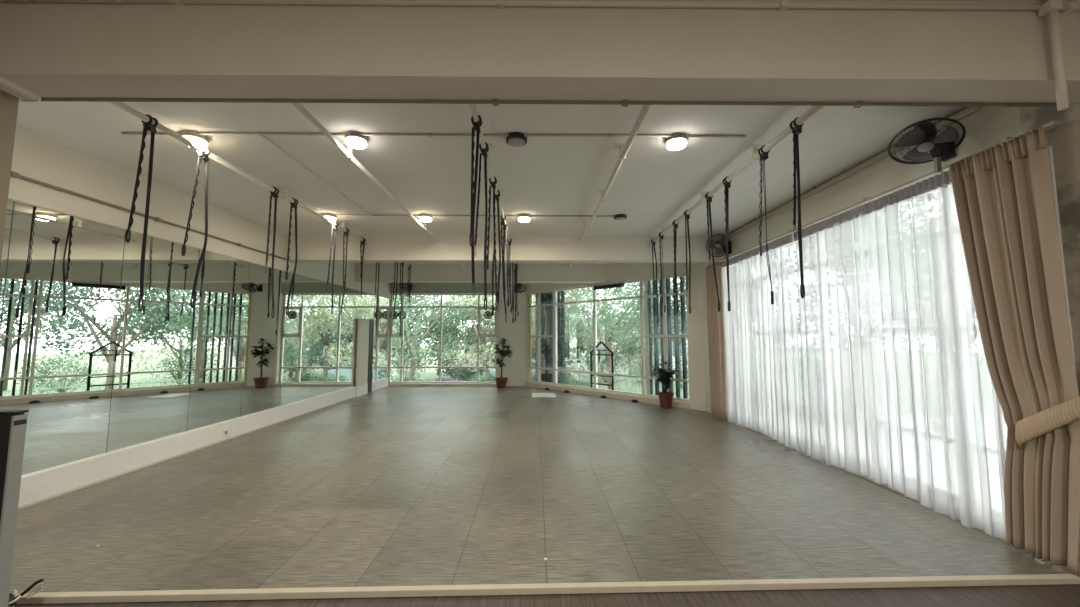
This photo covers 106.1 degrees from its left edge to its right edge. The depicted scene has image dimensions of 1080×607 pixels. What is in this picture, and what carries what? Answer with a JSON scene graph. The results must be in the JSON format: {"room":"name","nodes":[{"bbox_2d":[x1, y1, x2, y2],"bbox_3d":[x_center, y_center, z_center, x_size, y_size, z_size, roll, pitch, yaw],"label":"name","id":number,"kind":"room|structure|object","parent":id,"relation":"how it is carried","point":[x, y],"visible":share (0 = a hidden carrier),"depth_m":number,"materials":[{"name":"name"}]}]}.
{"room":"exercise studio","nodes":[
{"label":"exercise studio","id":0,"kind":"room"},
{"bbox_2d":[0,90,18,266],"bbox_3d":[-3.286,-0.159,-0.432,0.320,3.605,5.578,0,-5,-1],"label":"wall","id":1,"kind":"structure","parent":0,"point":[9,103],"depth_m":2.40,"materials":[{"name":"paint"}]},
{"bbox_2d":[0,77,40,102],"bbox_3d":[-3.047,-1.374,0.772,0.100,0.046,3.372,0,-5,-1],"label":"track","id":2,"kind":"object","parent":1,"relation":"attached to","point":[27,96],"visible":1,"depth_m":2.38,"materials":[{"name":"metal"}]},
{"bbox_2d":[41,97,1056,107],"bbox_3d":[0.067,-1.240,2.501,6.380,0.031,0.036,0,-5,-1],"label":"conduit","id":3,"kind":"object","parent":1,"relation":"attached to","point":[495,102],"visible":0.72,"depth_m":2.50,"materials":[{"name":"metal"}]},
{"bbox_2d":[8,125,390,377],"bbox_3d":[-4.902,0.496,7.688,0.188,3.575,11.300,0,-5,-1],"label":"wall","id":4,"kind":"structure","parent":0,"point":[36,156],"depth_m":4.81,"materials":[{"name":"paint"}]},
{"bbox_2d":[0,199,12,319],"bbox_3d":[-4.757,0.279,3.071,0.011,2.506,0.992,0,-5,-1],"label":"mirror panel","id":5,"kind":"object","parent":4,"relation":"attached to","point":[10,202],"visible":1,"depth_m":3.61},
{"bbox_2d":[0,201,124,476],"bbox_3d":[-4.767,0.361,4.067,0.011,2.506,0.992,0,-5,-1],"label":"mirror panel","id":6,"kind":"object","parent":4,"relation":"attached to","point":[60,305],"visible":1,"depth_m":4.03,"materials":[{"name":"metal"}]},
{"bbox_2d":[10,171,285,259],"bbox_3d":[-4.764,-1.054,4.982,0.048,0.042,5.350,0,-5,-1],"label":"conduit","id":7,"kind":"object","parent":4,"relation":"attached to","point":[13,174],"visible":0.94,"depth_m":4.56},
{"bbox_2d":[106,230,198,453],"bbox_3d":[-4.777,0.444,5.079,0.011,2.506,1.022,0,-5,-1],"label":"mirror panel","id":8,"kind":"object","parent":4,"relation":"attached to","point":[149,402],"visible":1,"depth_m":5.00,"materials":[{"name":"metal"}]},
{"bbox_2d":[8,198,385,297],"bbox_3d":[-4.798,-0.608,7.644,0.016,0.012,10.830,0,-5,-1],"label":"trim","id":9,"kind":"structure","parent":4,"relation":"attached to","point":[8,198],"depth_m":4.90,"materials":[{"name":"plastic"}]},
{"bbox_2d":[18,378,387,509],"bbox_3d":[-4.776,2.032,7.427,0.062,0.272,10.830,0,-5,-1],"label":"baseboard","id":10,"kind":"structure","parent":4,"relation":"attached to","point":[37,486],"depth_m":4.95,"materials":[{"name":"white paint"}]},
{"bbox_2d":[187,249,248,431],"bbox_3d":[-4.787,0.528,6.090,0.011,2.506,0.992,0,-5,-1],"label":"mirror panel","id":11,"kind":"object","parent":4,"relation":"attached to","point":[216,376],"visible":1,"depth_m":6.02,"materials":[{"name":"metal"}]},
{"bbox_2d":[240,262,285,416],"bbox_3d":[-4.797,0.610,7.087,0.011,2.506,0.992,0,-5,-1],"label":"mirror panel","id":12,"kind":"object","parent":4,"relation":"attached to","point":[263,347],"visible":0.86,"depth_m":7.01,"materials":[{"name":"metal"}]},
{"bbox_2d":[280,272,314,405],"bbox_3d":[-4.806,0.692,8.084,0.011,2.506,0.992,0,-5,-1],"label":"mirror panel","id":13,"kind":"object","parent":4,"relation":"attached to","point":[298,325],"visible":0.86,"depth_m":8.04,"materials":[{"name":"metal"}]},
{"bbox_2d":[310,279,337,397],"bbox_3d":[-4.816,0.774,9.080,0.011,2.506,0.992,0,-5,-1],"label":"mirror panel","id":14,"kind":"object","parent":4,"relation":"attached to","point":[324,322],"visible":0.93,"depth_m":9.02,"materials":[{"name":"metal"}]},
{"bbox_2d":[334,285,355,391],"bbox_3d":[-4.826,0.857,10.077,0.011,2.506,0.992,0,-5,-1],"label":"mirror panel","id":15,"kind":"object","parent":4,"relation":"attached to","point":[345,328],"visible":1,"depth_m":10.06,"materials":[{"name":"metal"}]},
{"bbox_2d":[353,290,371,386],"bbox_3d":[-4.836,0.939,11.073,0.011,2.506,0.992,0,-5,-1],"label":"mirror panel","id":16,"kind":"object","parent":4,"relation":"attached to","point":[363,305],"visible":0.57,"depth_m":10.92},
{"bbox_2d":[371,294,384,380],"bbox_3d":[-4.846,1.021,12.070,0.011,2.506,0.992,0,-5,-1],"label":"mirror panel","id":17,"kind":"object","parent":4,"relation":"attached to","point":[377,366],"visible":0.79,"depth_m":12.17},
{"bbox_2d":[382,298,388,378],"bbox_3d":[-4.852,1.077,12.753,0.011,2.506,0.362,0,-5,-1],"label":"mirror panel","id":18,"kind":"object","parent":4,"relation":"attached to","point":[386,305],"visible":1,"depth_m":12.74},
{"bbox_2d":[0,0,1079,102],"bbox_3d":[-0.697,-1.496,2.393,8.550,0.475,0.218,0,-5,-1],"label":"beam","id":19,"kind":"structure","parent":4,"relation":"attached to","point":[47,49],"depth_m":2.30,"materials":[{"name":"paint"}]},
{"bbox_2d":[1038,0,1068,110],"bbox_3d":[2.879,-1.398,2.271,0.060,0.660,0.060,0,-5,-1],"label":"pipe","id":20,"kind":"object","parent":19,"relation":"attached to","point":[1050,9],"visible":1,"depth_m":2.25,"materials":[{"name":"beige paint"}]},
{"bbox_2d":[391,293,495,293],"bbox_3d":[-3.215,-0.578,13.277,3.670,0.515,0.250,0,-5,-1],"label":"wall","id":21,"kind":"structure","parent":0,"point":[391,293],"depth_m":13.20,"materials":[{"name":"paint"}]},
{"bbox_2d":[388,294,496,382],"bbox_3d":[-3.115,1.116,13.133,3.470,2.885,0.100,0,-5,-1],"label":"window","id":22,"kind":"structure","parent":21,"relation":"in","point":[479,307],"depth_m":13.11,"materials":[{"name":"white metal"}]},
{"bbox_2d":[390,283,495,292],"bbox_3d":[-3.103,-0.552,13.130,3.450,0.440,0.040,0,-5,-1],"label":"trim","id":23,"kind":"structure","parent":21,"relation":"attached to","point":[417,287],"depth_m":13.11,"materials":[{"name":"metal"}]},
{"bbox_2d":[496,283,524,385],"bbox_3d":[-0.934,0.946,13.138,0.890,3.575,0.320,0,-5,-1],"label":"wall","id":24,"kind":"structure","parent":0,"point":[516,329],"depth_m":12.96,"materials":[{"name":"paint"}]},
{"bbox_2d":[388,383,495,385],"bbox_3d":[-3.114,2.639,12.977,3.470,0.175,0.320,0,-5,-1],"label":"baseboard","id":25,"kind":"structure","parent":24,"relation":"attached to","point":[389,384],"depth_m":12.83,"materials":[{"name":"stone"}]},
{"bbox_2d":[498,283,508,385],"bbox_3d":[-1.158,0.882,12.966,0.340,3.475,0.030,0,-5,-1],"label":"trim","id":26,"kind":"structure","parent":24,"relation":"attached to","point":[503,327],"depth_m":12.96,"materials":[{"name":"paint"}]},
{"bbox_2d":[10,386,1079,606],"bbox_3d":[-0.650,2.026,4.919,8.700,0.130,16.550,0,-5,-1],"label":"floor","id":27,"kind":"structure","parent":0,"point":[390,485],"depth_m":3.48,"materials":[{"name":"grey tile"}]},
{"bbox_2d":[0,410,28,606],"bbox_3d":[-2.934,1.164,2.113,0.339,1.188,0.120,0,-5,-1],"label":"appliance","id":28,"kind":"object","parent":27,"relation":"on","point":[13,423],"visible":1,"depth_m":2.12,"materials":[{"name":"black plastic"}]},
{"bbox_2d":[8,579,43,606],"bbox_3d":[-2.954,1.666,2.252,0.238,0.188,0.157,0,-5,-1],"label":"cable bundle","id":29,"kind":"object","parent":27,"relation":"on","point":[12,599],"visible":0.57,"depth_m":2.30,"materials":[{"name":"black plastic"}]},
{"bbox_2d":[355,318,373,396],"bbox_3d":[-4.771,1.440,11.070,0.077,2.050,0.925,0,-5,-1],"label":"panel","id":30,"kind":"object","parent":27,"relation":"on","point":[365,328],"visible":1,"depth_m":10.98,"materials":[{"name":"paint"}]},
{"bbox_2d":[493,338,513,387],"bbox_3d":[-1.149,1.830,12.509,0.704,1.510,0.495,-1,-5,10],"label":"potted tree","id":31,"kind":"object","parent":27,"relation":"on","point":[501,382],"visible":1,"depth_m":12.45,"materials":[{"name":"green plant"}]},
{"bbox_2d":[529,295,531,379],"bbox_3d":[-0.317,1.142,13.115,0.060,2.940,0.070,4,-6,-42],"label":"post","id":32,"kind":"object","parent":27,"relation":"on","point":[530,296],"visible":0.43,"depth_m":13.10,"materials":[{"name":"metal"}]},
{"bbox_2d":[651,361,683,408],"bbox_3d":[2.767,1.776,8.919,0.645,1.026,0.497,0,-5,-1],"label":"potted plant","id":33,"kind":"object","parent":27,"relation":"on","point":[665,398],"visible":1,"depth_m":8.85,"materials":[{"name":"green plant"}]},
{"bbox_2d":[16,0,1079,263],"bbox_3d":[-0.575,-1.574,5.242,8.850,0.150,16.600,0,-5,-1],"label":"ceiling","id":34,"kind":"structure","parent":0,"point":[655,184],"depth_m":4.32,"materials":[{"name":"paint"}]},
{"bbox_2d":[181,130,208,147],"bbox_3d":[-3.307,-1.565,3.890,0.204,0.090,0.204,0,-5,-1],"label":"ceiling lamp","id":35,"kind":"object","parent":34,"relation":"attached to","point":[201,140],"visible":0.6,"depth_m":3.83,"materials":[{"name":"plastic"}]},
{"bbox_2d":[183,136,206,147],"bbox_3d":[-3.307,-1.543,3.888,0.184,0.045,0.184,0,-5,-1],"label":"diffuser","id":36,"kind":"object","parent":35,"relation":"attached to","point":[201,141],"depth_m":3.85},
{"bbox_2d":[109,97,411,267],"bbox_3d":[-3.313,-1.321,6.513,0.140,0.144,8.070,0,-5,-1],"label":"rail","id":37,"kind":"object","parent":34,"relation":"attached to","point":[192,145],"visible":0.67,"depth_m":4.23,"materials":[{"name":"metal"}]},
{"bbox_2d":[125,114,157,310],"bbox_3d":[-3.304,-0.758,3.354,0.156,1.647,0.075,0,-5,-1],"label":"strap","id":38,"kind":"object","parent":37,"relation":"hanging from","point":[148,126],"visible":0.96,"depth_m":3.37,"materials":[{"name":"black fabric"}]},
{"bbox_2d":[181,147,209,308],"bbox_3d":[-3.309,-0.743,3.905,0.202,1.587,0.075,0,-5,-1],"label":"strap","id":39,"kind":"object","parent":37,"relation":"hanging from","point":[201,155],"visible":0.93,"depth_m":3.92,"materials":[{"name":"fabric"}]},
{"bbox_2d":[265,186,278,317],"bbox_3d":[-3.288,-0.634,4.979,0.132,1.627,0.075,0,-5,-1],"label":"strap","id":40,"kind":"object","parent":37,"relation":"hanging from","point":[274,194],"visible":0.92,"depth_m":5.00,"materials":[{"name":"black fabric"}]},
{"bbox_2d":[285,198,297,315],"bbox_3d":[-3.294,-0.625,5.390,0.124,1.577,0.075,0,-5,-1],"label":"strap","id":41,"kind":"object","parent":37,"relation":"hanging from","point":[293,205],"visible":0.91,"depth_m":5.40,"materials":[{"name":"black fabric"}]},
{"bbox_2d":[326,222,337,313],"bbox_3d":[-3.332,-0.574,6.499,0.127,1.497,0.075,0,-5,-1],"label":"strap","id":42,"kind":"object","parent":37,"relation":"hanging from","point":[336,223],"visible":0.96,"depth_m":6.51,"materials":[{"name":"black fabric"}]},
{"bbox_2d":[340,228,348,320],"bbox_3d":[-3.318,-0.497,6.884,0.092,1.587,0.075,0,-5,-1],"label":"strap","id":43,"kind":"object","parent":37,"relation":"hanging from","point":[347,231],"visible":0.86,"depth_m":6.90,"materials":[{"name":"black fabric"}]},
{"bbox_2d":[261,136,370,215],"bbox_3d":[-2.659,-1.499,5.125,0.036,0.031,2.580,0,-5,-1],"label":"conduit","id":44,"kind":"object","parent":34,"relation":"attached to","point":[264,137],"visible":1,"depth_m":4.67,"materials":[{"name":"beige paint"}]},
{"bbox_2d":[345,131,367,148],"bbox_3d":[-1.767,-1.564,3.905,0.204,0.090,0.204,0,-5,-1],"label":"ceiling lamp","id":45,"kind":"object","parent":34,"relation":"attached to","point":[353,139],"visible":0.99,"depth_m":3.84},
{"bbox_2d":[346,137,366,148],"bbox_3d":[-1.767,-1.542,3.903,0.184,0.045,0.184,0,-5,-1],"label":"diffuser","id":46,"kind":"object","parent":45,"relation":"attached to","point":[354,142],"depth_m":3.87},
{"bbox_2d":[286,98,464,267],"bbox_3d":[-1.933,-1.321,6.527,0.140,0.141,8.070,0,-5,-1],"label":"rail","id":47,"kind":"object","parent":34,"relation":"attached to","point":[349,152],"visible":0.66,"depth_m":4.15,"materials":[{"name":"metal"}]},
{"bbox_2d":[121,132,745,137],"bbox_3d":[-0.987,-1.603,3.855,5.900,0.029,0.033,0,-5,-1],"label":"conduit","id":48,"kind":"object","parent":34,"relation":"attached to","point":[122,133],"visible":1,"depth_m":3.85,"materials":[{"name":"plastic"}]},
{"bbox_2d":[335,214,613,216],"bbox_3d":[-1.012,-1.391,6.426,4.700,0.029,0.033,0,-5,-1],"label":"conduit","id":49,"kind":"object","parent":34,"relation":"attached to","point":[371,214],"visible":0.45,"depth_m":6.43,"materials":[{"name":"plastic"}]},
{"bbox_2d":[468,99,516,263],"bbox_3d":[-0.563,-1.321,6.540,0.140,0.140,8.070,0,-5,-1],"label":"rail","id":50,"kind":"object","parent":34,"relation":"attached to","point":[472,106],"visible":0.42,"depth_m":4.11,"materials":[{"name":"metal"}]},
{"bbox_2d":[469,115,481,297],"bbox_3d":[-0.532,-0.813,3.356,0.090,1.537,0.075,0,-5,-1],"label":"strap","id":51,"kind":"object","parent":50,"relation":"hanging from","point":[478,124],"visible":0.94,"depth_m":3.37,"materials":[{"name":"black fabric"}]},
{"bbox_2d":[474,142,488,309],"bbox_3d":[-0.554,-0.739,3.831,0.128,1.607,0.075,0,-5,-1],"label":"strap","id":52,"kind":"object","parent":50,"relation":"hanging from","point":[483,153],"visible":0.94,"depth_m":3.84,"materials":[{"name":"black fabric"}]},
{"bbox_2d":[487,176,496,315],"bbox_3d":[-0.556,-0.666,4.658,0.112,1.617,0.075,0,-5,-1],"label":"strap","id":53,"kind":"object","parent":50,"relation":"hanging from","point":[493,184],"visible":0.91,"depth_m":4.67,"materials":[{"name":"black fabric"}]},
{"bbox_2d":[495,190,500,311],"bbox_3d":[-0.542,-0.665,5.089,0.105,1.547,0.075,0,-5,-1],"label":"strap","id":54,"kind":"object","parent":50,"relation":"hanging from","point":[498,195],"visible":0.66,"depth_m":5.09,"materials":[{"name":"black fabric"}]},
{"bbox_2d":[500,215,506,321],"bbox_3d":[-0.549,-0.535,6.122,0.111,1.637,0.075,0,-5,-1],"label":"strap","id":55,"kind":"object","parent":50,"relation":"hanging from","point":[504,219],"visible":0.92,"depth_m":6.14,"materials":[{"name":"black fabric"}]},
{"bbox_2d":[506,132,526,146],"bbox_3d":[-0.227,-1.576,3.921,0.204,0.064,0.204,0,-5,-1],"label":"ceiling lamp","id":56,"kind":"object","parent":34,"relation":"attached to","point":[516,139],"visible":1,"depth_m":3.86,"materials":[{"name":"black plastic"}]},
{"bbox_2d":[569,100,652,267],"bbox_3d":[0.807,-1.317,6.554,0.140,0.144,8.070,0,-5,-1],"label":"rail","id":57,"kind":"object","parent":34,"relation":"attached to","point":[624,148],"visible":0.71,"depth_m":4.13,"materials":[{"name":"metal"}]},
{"bbox_2d":[665,133,687,149],"bbox_3d":[1.323,-1.562,3.935,0.204,0.090,0.204,0,-5,-1],"label":"ceiling lamp","id":58,"kind":"object","parent":34,"relation":"attached to","point":[677,141],"visible":1,"depth_m":3.87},
{"bbox_2d":[667,138,686,149],"bbox_3d":[1.323,-1.539,3.933,0.184,0.045,0.184,0,-5,-1],"label":"diffuser","id":59,"kind":"object","parent":58,"relation":"attached to","point":[672,143],"depth_m":3.89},
{"bbox_2d":[622,101,829,266],"bbox_3d":[2.157,-1.314,6.567,0.140,0.149,8.070,0,-5,-1],"label":"rail","id":60,"kind":"object","parent":34,"relation":"attached to","point":[755,157],"visible":0.62,"depth_m":4.13,"materials":[{"name":"metal"}]},
{"bbox_2d":[651,238,658,323],"bbox_3d":[2.156,-0.427,7.605,0.110,1.607,0.075,0,-5,-1],"label":"strap","id":61,"kind":"object","parent":60,"relation":"hanging from","point":[652,242],"visible":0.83,"depth_m":7.61,"materials":[{"name":"black fabric"}]},
{"bbox_2d":[672,220,678,312],"bbox_3d":[2.155,-0.587,6.404,0.095,1.487,0.075,0,-5,-1],"label":"strap","id":62,"kind":"object","parent":60,"relation":"hanging from","point":[675,226],"visible":0.87,"depth_m":6.41,"materials":[{"name":"black fabric"}]},
{"bbox_2d":[684,210,690,312],"bbox_3d":[2.159,-0.613,5.904,0.098,1.517,0.075,0,-5,-1],"label":"strap","id":63,"kind":"object","parent":60,"relation":"hanging from","point":[687,217],"visible":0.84,"depth_m":5.91,"materials":[{"name":"black fabric"}]},
{"bbox_2d":[705,191,719,311],"bbox_3d":[2.195,-0.665,5.156,0.140,1.537,0.075,0,-5,-1],"label":"strap","id":64,"kind":"object","parent":60,"relation":"hanging from","point":[708,199],"visible":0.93,"depth_m":5.17,"materials":[{"name":"black fabric"}]},
{"bbox_2d":[722,176,731,310],"bbox_3d":[2.172,-0.691,4.657,0.096,1.567,0.075,0,-5,-1],"label":"strap","id":65,"kind":"object","parent":60,"relation":"hanging from","point":[727,185],"visible":0.91,"depth_m":4.67,"materials":[{"name":"black fabric"}]},
{"bbox_2d":[758,145,773,303],"bbox_3d":[2.157,-0.763,3.900,0.141,1.547,0.075,0,-5,-1],"label":"strap","id":66,"kind":"object","parent":60,"relation":"hanging from","point":[764,156],"visible":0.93,"depth_m":3.91,"materials":[{"name":"black fabric"}]},
{"bbox_2d":[789,117,804,297],"bbox_3d":[2.168,-0.809,3.402,0.129,1.537,0.075,0,-5,-1],"label":"strap","id":67,"kind":"object","parent":60,"relation":"hanging from","point":[797,129],"visible":0.88,"depth_m":3.41,"materials":[{"name":"black fabric"}]},
{"bbox_2d":[723,107,967,236],"bbox_3d":[3.501,-1.475,5.173,0.036,0.031,5.200,0,-5,-1],"label":"conduit","id":68,"kind":"object","parent":34,"relation":"attached to","point":[962,108],"visible":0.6,"depth_m":4.71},
{"bbox_2d":[391,346,803,414],"bbox_3d":[-0.655,8.176,66.249,140.000,0.300,106.600,0,-5,-1],"label":"lawn","id":69,"kind":"structure","parent":0,"point":[627,385],"depth_m":25.65,"materials":[{"name":"plant"}]},
{"bbox_2d":[391,348,433,378],"bbox_3d":[-7.592,3.465,23.479,3.070,2.085,2.786,-2,-5,20],"label":"bush","id":70,"kind":"object","parent":69,"relation":"on","point":[417,357],"visible":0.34,"depth_m":23.15,"materials":[{"name":"green plant"}]},
{"bbox_2d":[392,295,433,354],"bbox_3d":[-8.358,0.860,21.744,5.822,6.972,6.238,-1,-5,10],"label":"tree","id":71,"kind":"object","parent":69,"relation":"on","point":[397,324],"visible":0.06,"depth_m":21.98,"materials":[{"name":"green plant"}]},
{"bbox_2d":[391,295,477,379],"bbox_3d":[-5.351,1.258,18.392,5.134,5.630,5.376,0,-5,2],"label":"tree","id":72,"kind":"object","parent":69,"relation":"on","point":[410,343],"visible":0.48,"depth_m":18.49,"materials":[{"name":"green plant"}]},
{"bbox_2d":[398,297,494,374],"bbox_3d":[-6.401,2.184,27.409,8.651,5.274,7.466,-1,-5,13],"label":"tree","id":73,"kind":"object","parent":69,"relation":"on","point":[465,327],"visible":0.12,"depth_m":26.77,"materials":[{"name":"green plant"}]},
{"bbox_2d":[434,348,472,378],"bbox_3d":[-5.178,3.596,24.274,2.212,1.979,2.997,3,-5,-29],"label":"bush","id":74,"kind":"object","parent":69,"relation":"on","point":[456,355],"visible":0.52,"depth_m":24.04,"materials":[{"name":"green plant"}]},
{"bbox_2d":[423,295,495,375],"bbox_3d":[-3.817,1.712,22.410,5.190,5.385,4.914,1,-5,-14],"label":"tree","id":75,"kind":"object","parent":69,"relation":"on","point":[471,338],"visible":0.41,"depth_m":21.50,"materials":[{"name":"green plant"}]},
{"bbox_2d":[449,364,490,380],"bbox_3d":[-3.230,3.463,18.889,2.002,1.350,1.807,0,-5,-1],"label":"bush","id":76,"kind":"object","parent":69,"relation":"on","point":[468,374],"visible":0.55,"depth_m":18.68,"materials":[{"name":"green plant"}]},
{"bbox_2d":[448,295,535,376],"bbox_3d":[-2.486,1.202,17.759,3.887,5.638,4.204,4,-6,-38],"label":"tree","id":77,"kind":"object","parent":69,"relation":"on","point":[487,343],"visible":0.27,"depth_m":17.42,"materials":[{"name":"green plant"}]},
{"bbox_2d":[532,288,598,348],"bbox_3d":[1.149,1.157,20.320,4.021,6.146,4.838,0,-5,-1],"label":"tree","id":78,"kind":"object","parent":69,"relation":"on","point":[581,341],"visible":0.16,"depth_m":20.15,"materials":[{"name":"green plant"}]},
{"bbox_2d":[532,301,623,371],"bbox_3d":[1.143,2.053,26.926,8.668,5.451,7.771,4,-6,-38],"label":"tree","id":79,"kind":"object","parent":69,"relation":"on","point":[568,348],"visible":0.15,"depth_m":26.21,"materials":[{"name":"green plant"}]},
{"bbox_2d":[565,372,593,387],"bbox_3d":[1.063,3.263,15.628,1.970,1.197,1.654,-2,-5,20],"label":"bush","id":80,"kind":"object","parent":69,"relation":"on","point":[574,381],"visible":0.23,"depth_m":15.44,"materials":[{"name":"green plant"}]},
{"bbox_2d":[576,347,629,382],"bbox_3d":[3.585,3.429,22.826,2.817,2.049,2.543,2,-5,-27],"label":"bush","id":81,"kind":"object","parent":69,"relation":"on","point":[600,367],"visible":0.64,"depth_m":22.69,"materials":[{"name":"green plant"}]},
{"bbox_2d":[560,282,673,389],"bbox_3d":[2.754,0.700,17.424,6.066,6.584,5.910,-4,-6,39],"label":"tree","id":82,"kind":"object","parent":69,"relation":"on","point":[606,307],"visible":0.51,"depth_m":16.29,"materials":[{"name":"green plant"}]},
{"bbox_2d":[569,290,687,378],"bbox_3d":[5.846,1.877,25.650,9.520,5.592,9.162,0,-5,-1],"label":"tree","id":83,"kind":"object","parent":69,"relation":"on","point":[630,346],"visible":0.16,"depth_m":23.87,"materials":[{"name":"green plant"}]},
{"bbox_2d":[579,323,687,370],"bbox_3d":[8.671,3.485,33.413,10.400,3.650,5.400,0,-5,-1],"label":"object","id":84,"kind":"object","parent":69,"relation":"on","point":[673,351],"visible":0.05,"depth_m":30.86,"materials":[{"name":"plant"}]},
{"bbox_2d":[622,349,660,379],"bbox_3d":[6.058,3.525,23.401,2.947,1.952,2.563,0,-5,-1],"label":"bush","id":85,"kind":"object","parent":69,"relation":"on","point":[638,367],"visible":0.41,"depth_m":23.02,"materials":[{"name":"green plant"}]},
{"bbox_2d":[608,276,686,387],"bbox_3d":[6.903,0.256,20.223,7.337,7.924,6.462,2,-5,-27],"label":"tree","id":86,"kind":"object","parent":69,"relation":"on","point":[631,287],"visible":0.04,"depth_m":20.31,"materials":[{"name":"green plant"}]},
{"bbox_2d":[628,277,687,347],"bbox_3d":[6.325,0.289,15.909,6.148,7.151,6.119,0,-5,-1],"label":"tree","id":87,"kind":"object","parent":69,"relation":"on","point":[637,284],"visible":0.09,"depth_m":16.18,"materials":[{"name":"green plant"}]},
{"bbox_2d":[525,263,705,410],"bbox_3d":[1.564,0.767,10.963,0.250,3.575,5.990,4,-6,-42],"label":"wall","id":88,"kind":"structure","parent":0,"point":[615,272],"depth_m":8.91,"materials":[{"name":"paint"}]},
{"bbox_2d":[356,264,605,282],"bbox_3d":[-1.365,-0.801,10.815,6.920,0.475,0.250,0,-5,-1],"label":"beam","id":89,"kind":"structure","parent":88,"relation":"attached to","point":[420,273],"depth_m":10.69,"materials":[{"name":"paint"}]},
{"bbox_2d":[535,291,564,383],"bbox_3d":[0.300,1.092,12.624,0.124,3.500,1.300,4,-6,-42],"label":"screen","id":90,"kind":"object","parent":88,"relation":"attached to","point":[546,312],"visible":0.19,"depth_m":12.60,"materials":[{"name":"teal metal"}]},
{"bbox_2d":[525,382,689,408],"bbox_3d":[1.458,2.441,10.919,0.280,0.230,5.550,4,-6,-42],"label":"baseboard","id":91,"kind":"structure","parent":88,"relation":"attached to","point":[675,403],"depth_m":10.39,"materials":[{"name":"paint"}]},
{"bbox_2d":[527,274,688,401],"bbox_3d":[1.473,0.912,11.059,0.080,2.840,5.610,4,-6,-42],"label":"window","id":92,"kind":"structure","parent":88,"relation":"in","point":[646,296],"depth_m":10.51,"materials":[{"name":"white metal"}]},
{"bbox_2d":[590,341,613,389],"bbox_3d":[1.638,1.644,10.803,0.006,1.280,0.831,4,-6,-42],"label":"garden arbor","id":93,"kind":"object","parent":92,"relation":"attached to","point":[600,342],"visible":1,"depth_m":10.77,"materials":[{"name":"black metal"}]},
{"bbox_2d":[648,277,687,398],"bbox_3d":[3.123,0.836,9.525,0.124,3.500,1.420,4,-6,-42],"label":"screen","id":94,"kind":"object","parent":88,"relation":"attached to","point":[682,287],"visible":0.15,"depth_m":9.59,"materials":[{"name":"teal metal"}]},
{"bbox_2d":[701,102,1079,571],"bbox_3d":[3.707,0.111,2.837,0.330,3.605,12.000,0,-5,-1],"label":"wall","id":95,"kind":"structure","parent":0,"point":[985,128],"depth_m":3.31,"materials":[{"name":"paint"}]},
{"bbox_2d":[286,235,724,262],"bbox_3d":[-0.636,-1.046,7.844,8.320,0.475,0.246,0,-5,-1],"label":"beam","id":96,"kind":"structure","parent":95,"relation":"attached to","point":[310,248],"depth_m":7.72,"materials":[{"name":"paint"}]},
{"bbox_2d":[0,0,1079,12],"bbox_3d":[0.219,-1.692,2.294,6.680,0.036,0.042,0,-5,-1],"label":"ceiling","id":97,"kind":"structure","parent":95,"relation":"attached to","point":[782,5],"depth_m":2.28,"materials":[{"name":"beige paint"}]},
{"bbox_2d":[14,574,1079,603],"bbox_3d":[-0.002,1.774,2.523,6.950,0.040,0.050,0,-5,-2],"label":"trim","id":98,"kind":"structure","parent":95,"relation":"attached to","point":[1034,579],"depth_m":2.51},
{"bbox_2d":[706,234,731,256],"bbox_3d":[3.280,-1.043,7.424,0.498,0.402,0.309,0,-5,-1],"label":"wall fan","id":99,"kind":"object","parent":95,"relation":"attached to","point":[717,245],"visible":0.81,"depth_m":7.35,"materials":[{"name":"black plastic"}]},
{"bbox_2d":[722,182,951,440],"bbox_3d":[3.696,0.465,5.447,0.080,2.870,5.140,0,-5,-1],"label":"window","id":100,"kind":"structure","parent":95,"relation":"in","point":[946,185],"depth_m":5.43,"materials":[{"name":"white glass"}]},
{"bbox_2d":[729,102,994,237],"bbox_3d":[3.539,-1.420,5.169,0.030,0.026,5.200,0,-5,-1],"label":"conduit","id":101,"kind":"object","parent":95,"relation":"attached to","point":[980,108],"visible":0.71,"depth_m":4.54,"materials":[{"name":"plastic"}]},
{"bbox_2d":[712,121,1062,263],"bbox_3d":[3.498,-1.016,5.437,0.100,0.050,5.400,0,-5,-1],"label":"rail","id":102,"kind":"object","parent":95,"relation":"attached to","point":[1052,124],"visible":0.66,"depth_m":4.19,"materials":[{"name":"plastic"}]},
{"bbox_2d":[706,262,727,420],"bbox_3d":[3.391,0.699,7.804,0.138,2.950,0.506,0,-5,-1],"label":"drape","id":103,"kind":"object","parent":102,"relation":"hanging from","point":[715,319],"visible":0.91,"depth_m":7.71,"materials":[{"name":"beige fabric"}]},
{"bbox_2d":[720,234,804,453],"bbox_3d":[3.466,0.595,6.536,0.116,2.950,2.184,0,-5,-1],"label":"sheer curtain","id":104,"kind":"object","parent":102,"relation":"hanging from","point":[764,390],"visible":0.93,"depth_m":6.24,"materials":[{"name":"fabric"}]},
{"bbox_2d":[793,169,1024,549],"bbox_3d":[3.488,0.404,4.222,0.114,2.950,2.452,0,-5,-1],"label":"sheer curtain","id":105,"kind":"object","parent":102,"relation":"hanging from","point":[898,389],"visible":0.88,"depth_m":3.90,"materials":[{"name":"fabric"}]},
{"bbox_2d":[949,127,1079,572],"bbox_3d":[3.457,0.285,2.902,0.181,2.951,0.747,0,-5,-3],"label":"drape","id":106,"kind":"object","parent":102,"relation":"hanging from","point":[1016,278],"visible":1,"depth_m":2.86,"materials":[{"name":"beige fabric"}]},
{"bbox_2d":[888,118,965,172],"bbox_3d":[3.253,-1.290,3.347,0.632,0.443,0.476,0,-5,-1],"label":"wall fan","id":107,"kind":"object","parent":95,"relation":"attached to","point":[924,135],"visible":1,"depth_m":3.32,"materials":[{"name":"black plastic"}]},
{"bbox_2d":[1048,146,1075,369],"bbox_3d":[3.572,-0.272,2.784,0.027,1.660,0.035,0,-5,-1],"label":"trim","id":108,"kind":"structure","parent":95,"relation":"attached to","point":[1049,147],"depth_m":2.79,"materials":[{"name":"white plastic"}]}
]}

